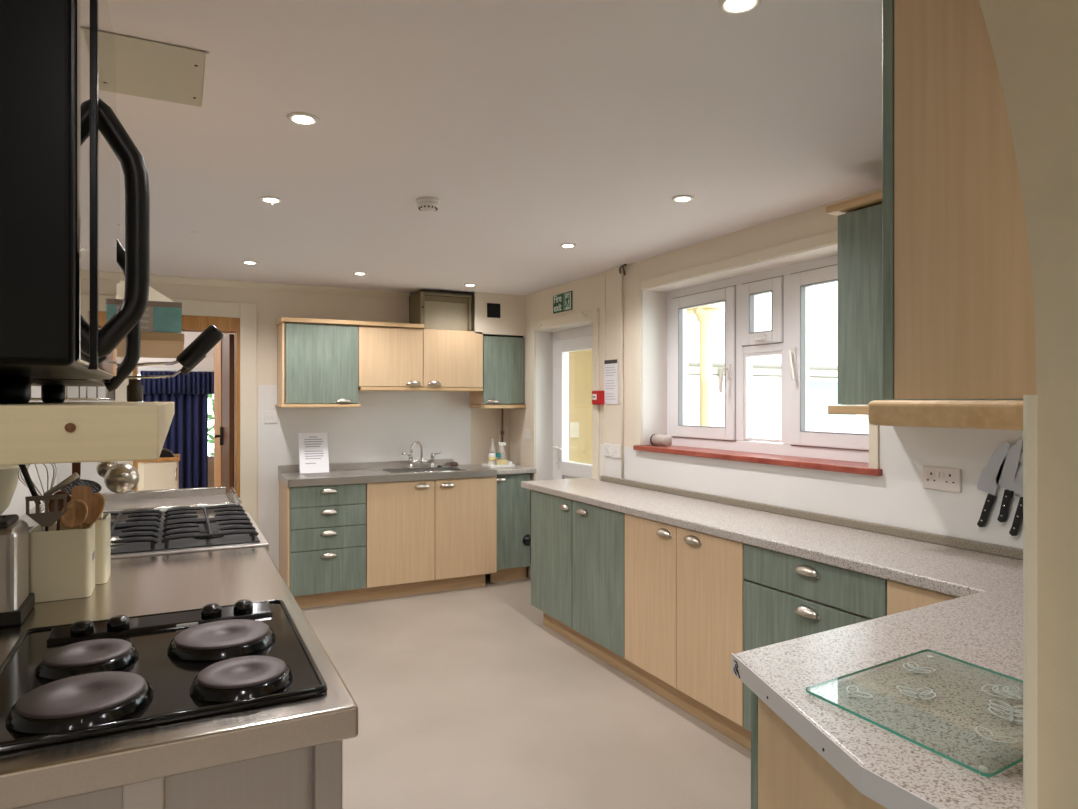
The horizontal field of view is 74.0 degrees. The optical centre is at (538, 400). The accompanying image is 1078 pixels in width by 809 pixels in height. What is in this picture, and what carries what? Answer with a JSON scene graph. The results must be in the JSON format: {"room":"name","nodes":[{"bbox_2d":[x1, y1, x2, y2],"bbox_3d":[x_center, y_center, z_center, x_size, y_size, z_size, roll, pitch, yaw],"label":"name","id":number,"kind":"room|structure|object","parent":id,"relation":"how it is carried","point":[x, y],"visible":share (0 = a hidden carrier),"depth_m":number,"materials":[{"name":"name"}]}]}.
{"room":"kitchen","nodes":[
{"label":"kitchen","id":0,"kind":"room"},
{"bbox_2d":[1,386,56,517],"bbox_3d":[-2.127,0.286,2.456,0.150,2.317,5.300,0,0,-27],"label":"wall","id":1,"kind":"structure","parent":0,"point":[17,505],"depth_m":3.94,"materials":[{"name":"white paint"}]},
{"bbox_2d":[0,402,173,464],"bbox_3d":[-1.041,0.149,1.252,0.708,0.292,2.026,0,0,-27],"label":"wall shelf","id":2,"kind":"object","parent":1,"relation":"attached to","point":[32,432],"visible":1,"depth_m":0.49,"materials":[{"name":"beige laminate"}]},
{"bbox_2d":[0,0,149,403],"bbox_3d":[-0.633,-0.222,0.639,0.504,0.450,0.390,0,0,-27],"label":"microwave","id":3,"kind":"object","parent":2,"relation":"on","point":[62,136],"visible":1,"depth_m":0.56,"materials":[{"name":"black metal"}]},
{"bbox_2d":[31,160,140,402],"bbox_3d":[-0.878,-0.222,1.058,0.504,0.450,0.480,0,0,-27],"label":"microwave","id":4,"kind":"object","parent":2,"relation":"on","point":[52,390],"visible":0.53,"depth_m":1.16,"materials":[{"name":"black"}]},
{"bbox_2d":[30,325,223,399],"bbox_3d":[-0.985,-0.086,1.497,0.593,0.169,0.205,0,0,-27],"label":"basket","id":5,"kind":"object","parent":2,"relation":"on","point":[192,355],"visible":0.48,"depth_m":1.57,"materials":[{"name":"silver metal"}]},
{"bbox_2d":[30,386,114,399],"bbox_3d":[-1.082,-0.039,1.448,0.374,0.076,0.205,0,0,-27],"label":"basket","id":6,"kind":"object","parent":5,"relation":"on","point":[111,395],"depth_m":1.43,"materials":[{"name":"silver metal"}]},
{"bbox_2d":[127,379,142,401],"bbox_3d":[-0.950,-0.025,1.682,0.034,0.053,0.034,0,0,-27],"label":"spice jar","id":7,"kind":"object","parent":2,"relation":"on","point":[134,388],"visible":1,"depth_m":1.67,"materials":[{"name":"brown glass"}]},
{"bbox_2d":[120,332,184,357],"bbox_3d":[-1.319,-0.131,1.833,0.732,0.052,0.740,0,0,-27],"label":"wall shelf","id":8,"kind":"object","parent":1,"relation":"attached to","point":[153,344],"visible":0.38,"depth_m":1.78,"materials":[{"name":"brown wood"}]},
{"bbox_2d":[120,280,181,332],"bbox_3d":[-1.011,-0.227,1.682,0.306,0.138,0.148,0,0,-27],"label":"box","id":9,"kind":"object","parent":8,"relation":"on","point":[161,314],"visible":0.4,"depth_m":1.67,"materials":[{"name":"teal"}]},
{"bbox_2d":[182,331,234,489],"bbox_3d":[-4.908,0.220,7.689,3.350,2.450,0.150,0,0,-27],"label":"wall","id":10,"kind":"structure","parent":0,"point":[190,337],"depth_m":8.19,"materials":[{"name":"white paint"}]},
{"bbox_2d":[138,370,213,488],"bbox_3d":[-3.898,0.529,7.797,0.850,1.711,0.137,0,0,-27],"label":"curtain","id":11,"kind":"object","parent":10,"relation":"hanging from","point":[187,436],"visible":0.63,"depth_m":7.83,"materials":[{"name":"blue fabric"}]},
{"bbox_2d":[143,394,207,488],"bbox_3d":[-3.956,0.555,7.794,0.631,1.660,0.092,0,0,-27],"label":"drape","id":12,"kind":"object","parent":11,"relation":"hanging from","point":[187,436],"depth_m":7.85,"materials":[{"name":"blue fabric"}]},
{"bbox_2d":[138,356,234,370],"bbox_3d":[-4.142,-0.425,7.890,1.500,0.160,0.180,0,0,-27],"label":"trim","id":13,"kind":"structure","parent":10,"relation":"attached to","point":[207,364],"depth_m":7.86,"materials":[{"name":"white paint"}]},
{"bbox_2d":[122,280,509,525],"bbox_3d":[-1.753,0.286,5.527,3.280,2.317,0.150,0,0,-27],"label":"wall","id":14,"kind":"structure","parent":0,"point":[272,305],"depth_m":5.44,"materials":[{"name":"beige paint"}]},
{"bbox_2d":[57,386,112,492],"bbox_3d":[-3.033,0.495,4.797,0.338,1.700,0.004,0,0,-27],"label":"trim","id":15,"kind":"structure","parent":14,"relation":"attached to","point":[88,469],"depth_m":4.79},
{"bbox_2d":[113,299,256,523],"bbox_3d":[-2.485,0.365,5.064,0.911,2.160,0.020,0,0,-27],"label":"trim","id":16,"kind":"structure","parent":14,"relation":"attached to","point":[247,312],"depth_m":5.22,"materials":[{"name":"beige"}]},
{"bbox_2d":[133,315,239,497],"bbox_3d":[-2.678,0.420,5.448,0.681,2.050,0.860,0,0,-27],"label":"door","id":17,"kind":"structure","parent":14,"relation":"in","point":[224,349],"depth_m":5.36,"materials":[{"name":"brown wood"}]},
{"bbox_2d":[120,272,409,298],"bbox_3d":[-2.111,-0.850,5.237,2.380,0.045,0.045,0,0,-27],"label":"trim","id":18,"kind":"structure","parent":14,"relation":"attached to","point":[153,278],"depth_m":5.30,"materials":[{"name":"beige"}]},
{"bbox_2d":[275,322,360,407],"bbox_3d":[-1.639,-0.256,5.306,0.565,0.606,0.328,0,0,-27],"label":"upper cabinet","id":19,"kind":"object","parent":14,"relation":"attached to","point":[317,364],"visible":1,"depth_m":5.18,"materials":[{"name":"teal wood"}]},
{"bbox_2d":[276,317,423,328],"bbox_3d":[-1.421,-0.576,5.417,1.045,0.030,0.325,0,0,-27],"label":"crown molding","id":20,"kind":"structure","parent":19,"relation":"on","point":[282,319],"depth_m":5.25,"materials":[{"name":"brown wood"}]},
{"bbox_2d":[258,385,470,570],"bbox_3d":[-1.324,0.614,5.657,1.676,1.462,0.004,0,0,-27],"label":"wall","id":21,"kind":"structure","parent":14,"relation":"attached to","point":[386,424],"depth_m":5.63,"materials":[{"name":"white paint"}]},
{"bbox_2d":[358,326,482,391],"bbox_3d":[-0.954,-0.319,5.651,0.993,0.480,0.328,0,0,-27],"label":"upper cabinet","id":22,"kind":"object","parent":14,"relation":"attached to","point":[389,358],"visible":0.99,"depth_m":5.51,"materials":[{"name":"brown wood"}]},
{"bbox_2d":[409,290,473,330],"bbox_3d":[-0.789,-0.707,5.751,0.444,0.291,0.312,0,0,-27],"label":"box","id":23,"kind":"object","parent":22,"relation":"on","point":[433,309],"visible":0.86,"depth_m":5.66,"materials":[{"name":"beige wood"}]},
{"bbox_2d":[424,301,466,330],"bbox_3d":[-0.794,-0.691,5.767,0.370,0.260,0.245,0,0,-27],"label":"grille","id":24,"kind":"object","parent":23,"relation":"attached to","point":[439,315],"depth_m":5.66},
{"bbox_2d":[470,292,524,335],"bbox_3d":[-0.384,-0.706,5.959,0.445,0.332,0.310,0,0,-27],"label":"wall","id":25,"kind":"structure","parent":14,"relation":"attached to","point":[511,321],"depth_m":5.83,"materials":[{"name":"beige paint"}]},
{"bbox_2d":[470,336,524,407],"bbox_3d":[-0.344,-0.231,5.958,0.366,0.584,0.328,0,0,-27],"label":"upper cabinet","id":26,"kind":"object","parent":14,"relation":"attached to","point":[503,357],"visible":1,"depth_m":5.83,"materials":[{"name":"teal wood"}]},
{"bbox_2d":[108,0,881,295],"bbox_3d":[-0.518,-0.947,1.474,6.400,0.150,8.500,0,0,-27],"label":"ceiling","id":27,"kind":"structure","parent":0,"point":[535,127],"depth_m":2.33,"materials":[{"name":"white paint"}]},
{"bbox_2d":[113,33,208,107],"bbox_3d":[-1.124,-0.868,1.841,0.488,0.006,0.370,0,0,-27],"label":"ceiling panel","id":28,"kind":"object","parent":27,"relation":"attached to","point":[145,68],"visible":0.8,"depth_m":1.88,"materials":[{"name":"beige"}]},
{"bbox_2d":[287,112,318,125],"bbox_3d":[-0.727,-0.869,2.204,0.094,0.011,0.094,0,0,-27],"label":"recessed light","id":29,"kind":"object","parent":27,"relation":"in","point":[300,118],"visible":1,"depth_m":2.19,"materials":[{"name":"white plastic"}]},
{"bbox_2d":[416,197,439,212],"bbox_3d":[-0.482,-0.847,3.105,0.104,0.050,0.104,0,0,-27],"label":"smoke detector","id":30,"kind":"object","parent":27,"relation":"attached to","point":[425,204],"visible":1,"depth_m":3.07,"materials":[{"name":"white plastic"}]},
{"bbox_2d":[718,0,761,14],"bbox_3d":[0.438,-0.869,1.560,0.094,0.011,0.094,0,0,-27],"label":"recessed light","id":31,"kind":"object","parent":27,"relation":"in","point":[734,7],"visible":1,"depth_m":1.56,"materials":[{"name":"white plastic"}]},
{"bbox_2d":[301,574,750,808],"bbox_3d":[-0.518,1.495,1.474,6.400,0.100,8.500,0,0,-27],"label":"floor","id":32,"kind":"structure","parent":0,"point":[465,698],"depth_m":3.25,"materials":[{"name":"beige plastic"}]},
{"bbox_2d":[18,504,239,526],"bbox_3d":[-2.012,0.993,3.578,0.945,0.905,0.800,0,0,-27],"label":"steel table","id":33,"kind":"object","parent":32,"relation":"on","point":[26,518],"visible":0.02,"depth_m":3.31,"materials":[{"name":"silver metal"}]},
{"bbox_2d":[41,486,241,518],"bbox_3d":[-1.974,0.515,3.608,0.834,0.049,0.734,0,0,-27],"label":"tray","id":34,"kind":"object","parent":33,"relation":"on","point":[163,500],"visible":0.51,"depth_m":3.84,"materials":[{"name":"metal"}]},
{"bbox_2d":[104,495,229,518],"bbox_3d":[-1.974,0.537,3.608,0.760,0.004,0.660,0,0,-27],"label":"tray","id":35,"kind":"object","parent":34,"relation":"on","point":[130,501],"depth_m":3.80,"materials":[{"name":"metal"}]},
{"bbox_2d":[29,504,268,559],"bbox_3d":[-1.633,0.963,2.811,1.012,0.965,0.840,0,0,-27],"label":"gas range","id":36,"kind":"object","parent":32,"relation":"on","point":[149,534],"visible":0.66,"depth_m":2.73,"materials":[{"name":"metal"}]},
{"bbox_2d":[0,547,357,808],"bbox_3d":[-1.100,0.990,1.722,0.983,0.910,1.535,0,0,-27],"label":"countertop","id":37,"kind":"structure","parent":32,"relation":"on","point":[288,754],"depth_m":1.23,"materials":[{"name":"silver metal"}]},
{"bbox_2d":[0,514,34,626],"bbox_3d":[-1.406,0.410,1.719,0.295,0.247,0.185,0,0,-27],"label":"toaster","id":38,"kind":"object","parent":37,"relation":"on","point":[16,602],"visible":1,"depth_m":1.71,"materials":[{"name":"metal"}]},
{"bbox_2d":[29,522,94,602],"bbox_3d":[-1.317,0.441,1.979,0.144,0.186,0.140,0,0,-27],"label":"utensil holder","id":39,"kind":"object","parent":37,"relation":"on","point":[61,562],"visible":0.83,"depth_m":1.92,"materials":[{"name":"beige ceramic"}]},
{"bbox_2d":[18,464,44,531],"bbox_3d":[-1.383,0.337,1.970,0.018,0.358,0.096,0,0,30],"label":"spatula","id":40,"kind":"object","parent":39,"relation":"in","point":[23,468],"visible":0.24,"depth_m":1.95,"materials":[{"name":"black plastic"}]},
{"bbox_2d":[25,494,66,530],"bbox_3d":[-1.337,0.385,1.943,0.094,0.261,0.027,0,0,-35],"label":"slotted turner","id":41,"kind":"object","parent":39,"relation":"in","point":[46,519],"visible":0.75,"depth_m":1.93,"materials":[{"name":"black plastic"}]},
{"bbox_2d":[49,491,70,530],"bbox_3d":[-1.344,0.384,2.010,0.055,0.264,0.019,0,0,-27],"label":"wooden spoon","id":42,"kind":"object","parent":39,"relation":"in","point":[60,501],"visible":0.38,"depth_m":2.01,"materials":[{"name":"brown wood"}]},
{"bbox_2d":[60,499,87,529],"bbox_3d":[-1.287,0.393,1.970,0.074,0.246,0.030,0,0,-5],"label":"wooden spoon","id":43,"kind":"object","parent":39,"relation":"in","point":[77,509],"visible":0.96,"depth_m":1.97,"materials":[{"name":"brown wood"}]},
{"bbox_2d":[71,486,90,528],"bbox_3d":[-1.300,0.378,2.029,0.053,0.275,0.015,0,0,-27],"label":"wooden spatula","id":44,"kind":"object","parent":39,"relation":"in","point":[83,493],"visible":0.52,"depth_m":2.03,"materials":[{"name":"brown wood"}]},
{"bbox_2d":[82,493,104,528],"bbox_3d":[-1.284,0.389,2.043,0.077,0.252,0.022,0,0,-38],"label":"wooden spoon","id":45,"kind":"object","parent":39,"relation":"in","point":[97,499],"visible":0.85,"depth_m":2.05,"materials":[{"name":"brown wood"}]},
{"bbox_2d":[54,513,110,583],"bbox_3d":[-1.360,0.441,2.125,0.142,0.186,0.140,0,0,-27],"label":"utensil holder","id":46,"kind":"object","parent":37,"relation":"on","point":[102,527],"visible":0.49,"depth_m":2.09,"materials":[{"name":"beige ceramic"}]},
{"bbox_2d":[17,463,56,511],"bbox_3d":[-1.450,0.344,2.069,0.093,0.343,0.093,0,0,31],"label":"whisk","id":47,"kind":"object","parent":46,"relation":"in","point":[53,478],"visible":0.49,"depth_m":2.06,"materials":[{"name":"silver metal"}]},
{"bbox_2d":[43,472,79,503],"bbox_3d":[-1.373,0.361,2.060,0.089,0.310,0.034,0,0,-27],"label":"tongs","id":48,"kind":"object","parent":46,"relation":"in","point":[74,476],"visible":0.34,"depth_m":2.05,"materials":[{"name":"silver metal"}]},
{"bbox_2d":[60,479,101,494],"bbox_3d":[-1.351,0.375,2.108,0.104,0.281,0.100,0,0,-27],"label":"skimmer","id":49,"kind":"object","parent":46,"relation":"in","point":[95,487],"visible":0.5,"depth_m":2.12,"materials":[{"name":"grey metal"}]},
{"bbox_2d":[96,461,117,519],"bbox_3d":[-1.334,0.346,2.183,0.091,0.339,0.041,0,0,-27],"label":"ladle","id":50,"kind":"object","parent":46,"relation":"in","point":[102,467],"visible":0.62,"depth_m":2.17,"materials":[{"name":"silver metal"}]},
{"bbox_2d":[96,461,117,476],"bbox_3d":[-1.321,0.206,2.190,0.061,0.059,0.041,0,0,-27],"label":"cup","id":51,"kind":"object","parent":50,"relation":"on","point":[102,467],"depth_m":2.17,"materials":[{"name":"silver metal"}]},
{"bbox_2d":[99,463,138,519],"bbox_3d":[-1.276,0.353,2.162,0.118,0.325,0.063,0,0,-27],"label":"ladle","id":52,"kind":"object","parent":46,"relation":"in","point":[120,478],"visible":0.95,"depth_m":2.15,"materials":[{"name":"silver metal"}]},
{"bbox_2d":[104,463,138,493],"bbox_3d":[-1.265,0.236,2.167,0.093,0.090,0.063,0,0,-27],"label":"cup","id":53,"kind":"object","parent":52,"relation":"on","point":[120,478],"depth_m":2.15,"materials":[{"name":"silver metal"}]},
{"bbox_2d":[0,599,326,752],"bbox_3d":[-0.778,0.511,1.467,0.560,0.046,0.650,0,0,-27],"label":"cooktop","id":54,"kind":"object","parent":37,"relation":"in","point":[79,679],"visible":1,"depth_m":1.36,"materials":[{"name":"black metal"}]},
{"bbox_3d":[-1.672,0.451,2.075,0.244,0.166,0.244,0,0,-27],"label":"kitchen scale","id":55,"kind":"object","parent":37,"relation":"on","visible":0},
{"bbox_2d":[0,465,19,514],"bbox_3d":[-1.674,0.280,2.074,0.286,0.175,0.286,0,0,-27],"label":"mixing bowl","id":56,"kind":"object","parent":55,"relation":"on","point":[9,478],"visible":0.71,"depth_m":2.08,"materials":[{"name":"beige ceramic"}]},
{"bbox_2d":[279,480,365,595],"bbox_3d":[-1.583,0.962,5.208,0.533,0.750,0.552,0,0,-27],"label":"base cabinet","id":57,"kind":"object","parent":32,"relation":"on","point":[322,529],"visible":1,"depth_m":4.99,"materials":[{"name":"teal wood"}]},
{"bbox_2d":[294,574,484,608],"bbox_3d":[-1.166,1.393,5.450,1.460,0.105,0.415,0,0,-27],"label":"plinth","id":58,"kind":"object","parent":32,"relation":"on","point":[364,594],"visible":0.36,"depth_m":5.25,"materials":[{"name":"brown wood"}]},
{"bbox_2d":[365,476,496,587],"bbox_3d":[-0.891,0.963,5.557,1.010,0.748,0.552,0,0,-27],"label":"base cabinet","id":59,"kind":"object","parent":32,"relation":"on","point":[420,530],"visible":1,"depth_m":5.32,"materials":[{"name":"brown wood"}]},
{"bbox_2d":[278,459,496,486],"bbox_3d":[-1.137,0.594,5.440,1.538,0.227,0.549,0,0,-27],"label":"countertop","id":60,"kind":"structure","parent":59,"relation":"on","point":[378,471],"depth_m":5.35,"materials":[{"name":"metal"}]},
{"bbox_2d":[298,433,328,473],"bbox_3d":[-1.671,0.386,5.307,0.210,0.291,0.083,0,0,-27],"label":"notice","id":61,"kind":"object","parent":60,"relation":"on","point":[313,447],"visible":1,"depth_m":5.30,"materials":[{"name":"white paper"}]},
{"bbox_2d":[402,441,441,467],"bbox_3d":[-0.928,0.427,5.701,0.336,0.215,0.090,0,0,-27],"label":"mixer tap","id":62,"kind":"object","parent":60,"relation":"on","point":[421,460],"visible":1,"depth_m":5.70,"materials":[{"name":"silver metal"}]},
{"bbox_2d":[490,473,529,582],"bbox_3d":[-0.309,1.011,5.879,0.324,0.868,0.500,0,0,-27],"label":"base cabinet","id":63,"kind":"object","parent":32,"relation":"on","point":[513,501],"visible":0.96,"depth_m":5.69,"materials":[{"name":"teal wood"}]},
{"bbox_2d":[474,464,535,474],"bbox_3d":[-0.295,0.556,5.875,0.351,0.038,0.530,0,0,-27],"label":"countertop","id":64,"kind":"structure","parent":63,"relation":"on","point":[518,469],"depth_m":5.68,"materials":[{"name":"stone"}]},
{"bbox_2d":[531,490,624,657],"bbox_3d":[0.389,0.954,4.276,0.498,0.753,1.092,0,0,-27],"label":"base cabinet","id":65,"kind":"object","parent":32,"relation":"on","point":[578,548],"visible":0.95,"depth_m":4.10,"materials":[{"name":"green wood"}]},
{"bbox_2d":[543,612,750,750],"bbox_3d":[0.870,1.389,3.397,0.390,0.113,2.965,0,0,-27],"label":"plinth","id":66,"kind":"object","parent":32,"relation":"on","point":[724,725],"visible":0.39,"depth_m":3.52,"materials":[{"name":"brown wood"}]},
{"bbox_2d":[625,514,746,726],"bbox_3d":[0.831,0.954,3.398,0.498,0.753,0.866,0,0,-27],"label":"base cabinet","id":67,"kind":"object","parent":32,"relation":"on","point":[684,588],"visible":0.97,"depth_m":3.24,"materials":[{"name":"brown wood"}]},
{"bbox_2d":[744,544,886,731],"bbox_3d":[1.175,0.954,2.715,0.498,0.753,0.655,0,0,-27],"label":"base cabinet","id":68,"kind":"object","parent":32,"relation":"on","point":[787,597],"visible":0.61,"depth_m":2.66,"materials":[{"name":"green wood"}]},
{"bbox_2d":[751,691,887,808],"bbox_3d":[0.991,1.011,1.455,0.920,0.868,0.648,0,0,-27],"label":"base cabinet","id":69,"kind":"object","parent":32,"relation":"on","point":[787,772],"visible":0.02,"depth_m":1.42,"materials":[{"name":"brown wood"}]},
{"bbox_2d":[521,475,1022,808],"bbox_3d":[0.454,0.538,2.926,1.660,0.074,3.794,0,0,-27],"label":"countertop","id":70,"kind":"structure","parent":69,"relation":"on","point":[983,627],"depth_m":1.50,"materials":[{"name":"stone"}]},
{"bbox_2d":[806,649,1022,776],"bbox_3d":[0.729,0.530,1.262,0.404,0.010,0.370,0,0,-27],"label":"chopping board","id":71,"kind":"object","parent":70,"relation":"on","point":[981,768],"visible":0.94,"depth_m":1.27,"materials":[{"name":"clear glass"}]},
{"bbox_2d":[846,686,872,696],"bbox_3d":[0.575,0.526,1.291,0.039,0.001,0.053,0,0,-27],"label":"print","id":72,"kind":"object","parent":71,"relation":"on","point":[848,686],"depth_m":1.29,"materials":[{"name":"white paint"}]},
{"bbox_2d":[896,686,935,699],"bbox_3d":[0.682,0.526,1.287,0.061,0.001,0.059,0,0,12],"label":"print","id":73,"kind":"object","parent":71,"relation":"on","point":[916,691],"depth_m":1.29,"materials":[{"name":"white paint"}]},
{"bbox_2d":[903,662,934,672],"bbox_3d":[0.742,0.526,1.408,0.053,0.001,0.055,0,0,-27],"label":"print","id":74,"kind":"object","parent":71,"relation":"on","point":[908,664],"depth_m":1.40,"materials":[{"name":"white paint"}]},
{"bbox_2d":[975,726,1017,742],"bbox_3d":[0.712,0.526,1.123,0.043,0.001,0.061,0,0,-27],"label":"print","id":75,"kind":"object","parent":71,"relation":"on","point":[989,737],"depth_m":1.12,"materials":[{"name":"white paint"}]},
{"bbox_2d":[980,685,1021,698],"bbox_3d":[0.839,0.526,1.294,0.077,0.001,0.061,0,0,8],"label":"print","id":76,"kind":"object","parent":71,"relation":"on","point":[1011,692],"depth_m":1.29,"materials":[{"name":"white paint"}]},
{"bbox_2d":[988,699,1022,721],"bbox_3d":[0.799,0.526,1.209,0.068,0.001,0.086,0,0,35],"label":"print","id":77,"kind":"object","parent":71,"relation":"on","point":[1011,713],"depth_m":1.21,"materials":[{"name":"white paint"}]},
{"bbox_2d":[887,580,958,614],"bbox_3d":[1.428,0.954,2.245,0.470,0.753,0.405,0,0,-27],"label":"base cabinet","id":78,"kind":"object","parent":32,"relation":"on","point":[901,597],"visible":0.16,"depth_m":2.25,"materials":[{"name":"brown wood"}]},
{"bbox_2d":[569,353,591,463],"bbox_3d":[-0.026,0.365,8.133,1.530,2.400,0.150,0,0,-27],"label":"wall","id":79,"kind":"structure","parent":0,"point":[580,364],"depth_m":8.31,"materials":[{"name":"beige paint"}]},
{"bbox_2d":[687,316,688,424],"bbox_3d":[1.051,0.365,7.807,0.100,2.400,1.700,0,0,-27],"label":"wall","id":80,"kind":"structure","parent":0,"point":[687,316],"depth_m":7.07,"materials":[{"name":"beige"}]},
{"bbox_2d":[510,187,881,577],"bbox_3d":[1.060,0.286,3.921,0.300,2.317,5.550,0,0,-27],"label":"wall","id":81,"kind":"structure","parent":0,"point":[587,292],"depth_m":4.60,"materials":[{"name":"beige paint"}]},
{"bbox_2d":[553,291,571,313],"bbox_3d":[0.171,-0.734,5.332,0.017,0.137,0.290,0,0,-27],"label":"exit sign","id":82,"kind":"object","parent":81,"relation":"attached to","point":[562,302],"visible":1,"depth_m":5.33,"materials":[{"name":"green plastic"}]},
{"bbox_2d":[536,320,591,480],"bbox_3d":[0.243,0.442,5.376,0.149,2.007,0.904,0,0,-27],"label":"trim","id":83,"kind":"structure","parent":81,"relation":"attached to","point":[543,337],"depth_m":5.77,"materials":[{"name":"white paint"}]},
{"bbox_2d":[530,308,598,578],"bbox_3d":[0.170,0.406,5.339,0.014,2.077,1.044,0,0,-27],"label":"trim","id":84,"kind":"structure","parent":81,"relation":"attached to","point":[593,314],"depth_m":5.11,"materials":[{"name":"beige"}]},
{"bbox_2d":[553,325,591,479],"bbox_3d":[0.314,0.444,5.411,0.142,2.003,0.896,0,0,-27],"label":"door","id":85,"kind":"structure","parent":81,"relation":"in","point":[580,338],"depth_m":5.66,"materials":[{"name":"white plastic"}]},
{"bbox_2d":[604,274,605,474],"bbox_3d":[0.441,-0.178,4.810,0.006,1.347,0.015,0,0,-27],"label":"trim","id":86,"kind":"structure","parent":81,"relation":"attached to","point":[604,274],"depth_m":4.80,"materials":[{"name":"beige"}]},
{"bbox_2d":[604,359,617,403],"bbox_3d":[0.475,-0.126,4.732,0.004,0.291,0.165,0,0,-27],"label":"notice","id":87,"kind":"object","parent":81,"relation":"attached to","point":[610,366],"visible":1,"depth_m":4.72,"materials":[{"name":"white paper"}]},
{"bbox_2d":[621,269,623,477],"bbox_3d":[0.535,-0.175,4.596,0.014,1.340,0.018,0,0,-27],"label":"pipe","id":88,"kind":"object","parent":81,"relation":"attached to","point":[622,466],"visible":1,"depth_m":4.59,"materials":[{"name":"beige"}]},
{"bbox_2d":[642,243,837,444],"bbox_3d":[1.095,-0.206,3.741,0.199,0.962,1.637,0,0,-27],"label":"window reveal","id":89,"kind":"structure","parent":81,"relation":"attached to","point":[654,299],"depth_m":4.44,"materials":[{"name":"white paint"}]},
{"bbox_2d":[635,230,878,468],"bbox_3d":[0.998,-0.218,3.697,0.012,1.047,1.737,0,0,-27],"label":"trim","id":90,"kind":"structure","parent":81,"relation":"attached to","point":[828,238],"depth_m":3.79,"materials":[{"name":"beige wood"}]},
{"bbox_2d":[633,445,881,475],"bbox_3d":[1.092,0.291,3.735,0.250,0.028,1.750,0,0,-27],"label":"window sill","id":91,"kind":"structure","parent":81,"relation":"attached to","point":[862,468],"depth_m":3.50,"materials":[{"name":"wood"}]},
{"bbox_2d":[650,434,671,445],"bbox_3d":[0.743,0.239,4.349,0.073,0.073,0.140,0,0,-27],"label":"plastic tub","id":92,"kind":"object","parent":91,"relation":"on","point":[655,439],"visible":1,"depth_m":4.31,"materials":[{"name":"beige plastic"}]},
{"bbox_2d":[667,255,868,462],"bbox_3d":[1.176,-0.203,3.781,0.138,0.967,1.637,0,0,-27],"label":"window","id":93,"kind":"structure","parent":81,"relation":"in","point":[788,337],"depth_m":3.83,"materials":[{"name":"white plastic"}]},
{"bbox_2d":[600,425,1022,548],"bbox_3d":[1.239,0.280,3.227,0.004,0.530,3.650,0,0,-27],"label":"backsplash","id":94,"kind":"structure","parent":81,"relation":"attached to","point":[896,498],"depth_m":2.90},
{"bbox_2d":[826,190,1022,414],"bbox_3d":[1.498,-0.349,2.336,0.327,0.801,1.105,0,0,-27],"label":"upper cabinet","id":95,"kind":"object","parent":81,"relation":"attached to","point":[859,218],"visible":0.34,"depth_m":2.65,"materials":[{"name":"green wood"}]},
{"bbox_2d":[922,466,960,492],"bbox_3d":[1.505,0.292,2.678,0.014,0.086,0.150,0,0,-27],"label":"wall socket","id":96,"kind":"object","parent":81,"relation":"attached to","point":[936,478],"visible":1,"depth_m":2.67,"materials":[{"name":"beige plastic"}]},
{"bbox_2d":[1019,451,1022,462],"bbox_3d":[1.650,0.190,2.390,0.014,0.040,0.225,0,0,-27],"label":"rack","id":97,"kind":"object","parent":81,"relation":"attached to","point":[1021,455],"visible":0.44,"depth_m":2.42,"materials":[{"name":"metal"}]},
{"bbox_2d":[977,442,1010,526],"bbox_3d":[1.585,0.295,2.496,0.020,0.305,0.115,0,0,-27],"label":"kitchen knife","id":98,"kind":"object","parent":97,"relation":"attached to","point":[987,483],"visible":1,"depth_m":2.50,"materials":[{"name":"silver metal"}]},
{"bbox_2d":[995,439,1022,521],"bbox_3d":[1.609,0.273,2.449,0.020,0.292,0.092,0,0,-27],"label":"kitchen knife","id":99,"kind":"object","parent":97,"relation":"attached to","point":[1007,477],"visible":0.98,"depth_m":2.45,"materials":[{"name":"silver metal"}]},
{"bbox_2d":[1009,462,1022,535],"bbox_3d":[1.629,0.307,2.408,0.020,0.304,0.086,0,0,-27],"label":"kitchen knife","id":100,"kind":"object","parent":97,"relation":"attached to","point":[1017,487],"visible":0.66,"depth_m":2.42,"materials":[{"name":"silver metal"}]},
{"bbox_2d":[979,0,1077,808],"bbox_3d":[0.663,0.286,0.754,3.258,2.317,0.250,0,0,-27],"label":"wall","id":101,"kind":"structure","parent":0,"point":[1034,43],"depth_m":0.83,"materials":[{"name":"paint"}]},
{"bbox_2d":[868,0,1036,429],"bbox_3d":[1.149,-0.382,1.345,1.138,0.847,0.348,0,0,-27],"label":"upper cabinet","id":102,"kind":"object","parent":101,"relation":"attached to","point":[958,321],"visible":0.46,"depth_m":1.12,"materials":[{"name":"brown wood"}]},
{"bbox_2d":[1023,395,1037,808],"bbox_3d":[0.589,0.719,0.857,0.022,1.452,0.004,0,0,-27],"label":"trim","id":103,"kind":"structure","parent":101,"relation":"attached to","point":[1030,402],"depth_m":0.85,"materials":[{"name":"beige paint"}]},
{"bbox_3d":[-3.552,1.495,6.609,4.800,0.100,3.400,0,0,-27],"label":"floor","id":104,"kind":"structure","parent":0,"visible":0},
{"bbox_2d":[138,454,179,490],"bbox_3d":[-3.260,0.953,5.894,0.540,0.985,0.459,0,0,-27],"label":"base cabinet","id":105,"kind":"object","parent":104,"relation":"on","point":[162,473],"visible":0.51,"depth_m":5.77,"materials":[{"name":"beige wood"}]},
{"bbox_3d":[9.277,1.630,18.108,27.140,0.130,36.000,0,0,-27],"label":"yard","id":106,"kind":"structure","parent":0,"visible":0},
{"bbox_2d":[687,302,724,425],"bbox_3d":[0.368,0.245,7.463,1.630,2.640,3.000,0,0,-27],"label":"veranda","id":107,"kind":"object","parent":106,"relation":"on","point":[705,315],"visible":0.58,"depth_m":6.48,"materials":[{"name":"beige"}]},
{"bbox_2d":[687,311,868,442],"bbox_3d":[6.367,-0.195,16.816,17.900,3.520,4.290,0,0,-27],"label":"building","id":108,"kind":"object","parent":106,"relation":"on","point":[766,370],"visible":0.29,"depth_m":14.02,"materials":[{"name":"grey"}]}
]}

